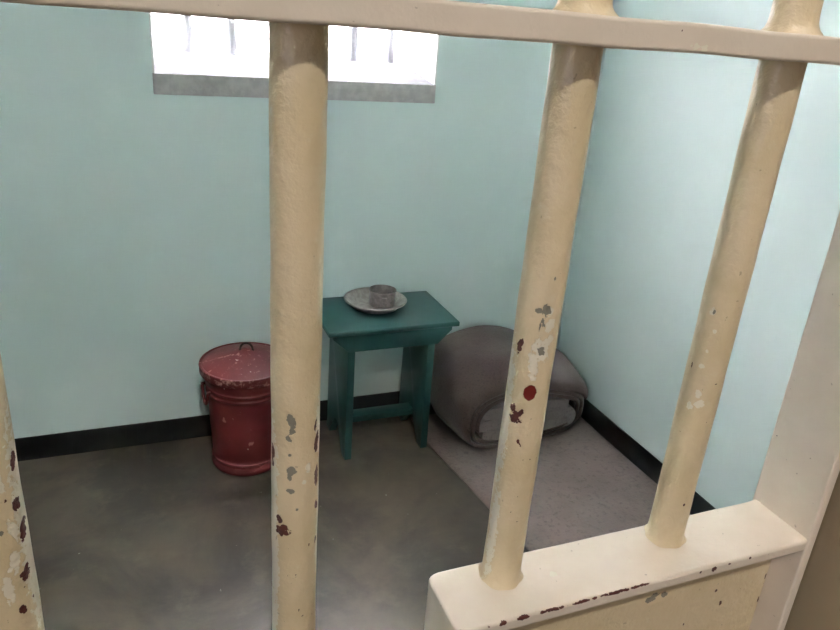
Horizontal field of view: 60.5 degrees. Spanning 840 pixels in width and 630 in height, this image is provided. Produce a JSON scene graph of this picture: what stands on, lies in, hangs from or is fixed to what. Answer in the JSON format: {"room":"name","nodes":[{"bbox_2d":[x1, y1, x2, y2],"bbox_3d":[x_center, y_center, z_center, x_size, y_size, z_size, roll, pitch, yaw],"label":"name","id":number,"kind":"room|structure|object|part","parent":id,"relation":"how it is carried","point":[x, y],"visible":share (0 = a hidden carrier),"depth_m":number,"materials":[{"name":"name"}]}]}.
{"room":"prison interior","nodes":[
{"label":"prison interior","id":0,"kind":"room"},
{"bbox_2d":[0,0,613,438],"bbox_3d":[-0.687,-0.821,2.325,3.262,2.550,0.400,-5,24,-22],"label":"wall","id":1,"kind":"structure","parent":0,"point":[135,220],"depth_m":2.36,"materials":[{"name":"green paint"}]},
{"bbox_2d":[14,391,431,460],"bbox_3d":[-0.703,0.392,2.620,2.762,0.086,0.006,-5,24,-22],"label":"baseboard","id":2,"kind":"structure","parent":1,"relation":"attached to","point":[82,441],"depth_m":2.49,"materials":[{"name":"black paint"}]},
{"bbox_2d":[148,12,439,102],"bbox_3d":[-0.412,-1.117,2.310,0.899,0.773,0.404,-5,24,-22],"label":"window","id":3,"kind":"structure","parent":1,"relation":"in","point":[408,77],"depth_m":2.38,"materials":[{"name":"white glass"}]},
{"bbox_3d":[-0.436,-0.813,2.435,0.899,0.116,0.404,-5,24,-22],"label":"sill","id":4,"kind":"part","parent":3,"relation":"part of","materials":[{"name":"grey concrete"}]},
{"bbox_2d":[18,406,626,629],"bbox_3d":[-0.365,0.832,1.860,3.262,0.100,2.678,-5,24,-22],"label":"floor","id":5,"kind":"structure","parent":0,"point":[154,536],"depth_m":2.15,"materials":[{"name":"grey concrete"}]},
{"bbox_2d":[198,342,270,476],"bbox_3d":[-0.583,0.289,2.420,0.294,0.445,0.294,-7,25,-27],"label":"bucket","id":6,"kind":"object","parent":5,"relation":"on","point":[236,376],"visible":0.8,"depth_m":2.33,"materials":[{"name":"red metal"}]},
{"bbox_3d":[-0.694,0.261,2.337,0.015,0.066,0.080,-8,26,-29],"label":"handle","id":7,"kind":"part","parent":6,"relation":"part of","materials":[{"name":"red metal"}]},
{"bbox_3d":[-0.572,0.141,2.359,0.294,0.074,0.294,-5,24,-22],"label":"lid","id":8,"kind":"part","parent":6,"relation":"part of","materials":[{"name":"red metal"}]},
{"bbox_3d":[-0.562,0.102,2.335,0.050,0.032,0.009,0,23,-11],"label":"lid handle","id":9,"kind":"part","parent":6,"relation":"part of","materials":[{"name":"metal"}]},
{"bbox_2d":[322,291,459,459],"bbox_3d":[-0.151,0.218,2.593,0.459,0.509,0.306,-5,24,-22],"label":"wooden stool","id":10,"kind":"object","parent":5,"relation":"on","point":[422,322],"visible":0.88,"depth_m":2.50,"materials":[{"name":"green paint"}]},
{"bbox_3d":[-0.280,0.236,2.545,0.025,0.492,0.242,-5,24,-22],"label":"leg","id":11,"kind":"part","parent":10,"relation":"part of","materials":[{"name":"green paint"}]},
{"bbox_2d":[344,287,406,313],"bbox_3d":[-0.156,-0.045,2.521,0.221,0.031,0.221,-5,24,-22],"label":"metal plate","id":12,"kind":"object","parent":10,"relation":"on","point":[358,298],"visible":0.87,"depth_m":2.53,"materials":[{"name":"metal"}]},
{"bbox_2d":[369,285,395,308],"bbox_3d":[-0.132,-0.064,2.527,0.096,0.057,0.096,17,25,28],"label":"mug","id":13,"kind":"object","parent":12,"relation":"on","point":[380,296],"visible":0.99,"depth_m":2.50,"materials":[{"name":"metal"}]},
{"bbox_3d":[-0.014,0.214,2.651,0.025,0.492,0.242,-5,24,-22],"label":"leg","id":14,"kind":"part","parent":10,"relation":"part of","materials":[{"name":"green paint"}]},
{"bbox_2d":[410,414,690,550],"bbox_3d":[0.578,0.685,2.253,0.685,0.012,1.642,-5,24,-22],"label":"mat","id":15,"kind":"object","parent":5,"relation":"on","point":[584,487],"visible":0.42,"depth_m":2.49,"materials":[{"name":"grey fabric"}]},
{"bbox_2d":[430,325,587,448],"bbox_3d":[0.341,0.251,2.772,0.641,0.345,0.364,-8,25,-27],"label":"roll","id":16,"kind":"object","parent":15,"relation":"on","point":[471,364],"visible":0.7,"depth_m":2.61,"materials":[{"name":"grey fabric"}]},
{"bbox_2d":[476,397,575,439],"bbox_3d":[0.345,0.332,2.760,0.458,0.141,0.298,-5,24,-22],"label":"folded blanket","id":17,"kind":"object","parent":15,"relation":"on","point":[559,411],"visible":0.25,"depth_m":2.68,"materials":[{"name":"grey fabric"}]},
{"bbox_2d":[558,0,839,508],"bbox_3d":[1.146,-0.488,1.869,0.250,2.550,1.976,-5,24,-22],"label":"wall","id":18,"kind":"structure","parent":0,"point":[667,129],"depth_m":2.30,"materials":[{"name":"green paint"}]},
{"bbox_2d":[581,399,715,514],"bbox_3d":[0.938,0.659,2.287,0.006,0.086,1.970,-5,24,-22],"label":"baseboard","id":19,"kind":"structure","parent":18,"relation":"attached to","point":[638,455],"depth_m":2.66,"materials":[{"name":"black paint"}]},
{"bbox_2d":[784,471,839,629],"bbox_3d":[-0.074,-0.126,0.160,6.000,3.000,0.302,-5,24,-22],"label":"wall","id":20,"kind":"structure","parent":0,"point":[816,605],"depth_m":0.59,"materials":[{"name":"beige paint"}]},
{"bbox_2d":[0,0,839,629],"bbox_3d":[-0.143,0.264,0.452,0.955,1.990,0.065,-5,24,-22],"label":"gate","id":21,"kind":"object","parent":20,"relation":"attached to","point":[742,566],"visible":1,"depth_m":0.43,"materials":[{"name":"metal"}]},
{"bbox_3d":[-0.076,-0.135,0.308,0.859,0.018,0.053,-5,24,-22],"label":"rail","id":22,"kind":"part","parent":21,"relation":"part of","materials":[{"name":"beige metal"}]},
{"bbox_3d":[0.150,0.301,0.588,0.300,0.240,0.005,-5,24,-22],"label":"case panel","id":23,"kind":"part","parent":21,"relation":"part of","materials":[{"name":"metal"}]},
{"label":"outside","id":24,"kind":"structure","parent":0,"visible":0},
{"bbox_3d":[-1.382,-0.953,6.005,18.000,0.100,6.462,-5,24,-22],"label":"ground","id":25,"kind":"structure","parent":24,"visible":0},
{"bbox_2d":[151,13,395,57],"bbox_3d":[-2.412,-3.657,8.032,18.000,3.200,0.215,-5,24,-22],"label":"wall","id":26,"kind":"structure","parent":25,"relation":"on","point":[208,32],"depth_m":8.26,"materials":[{"name":"paint"}]}
]}

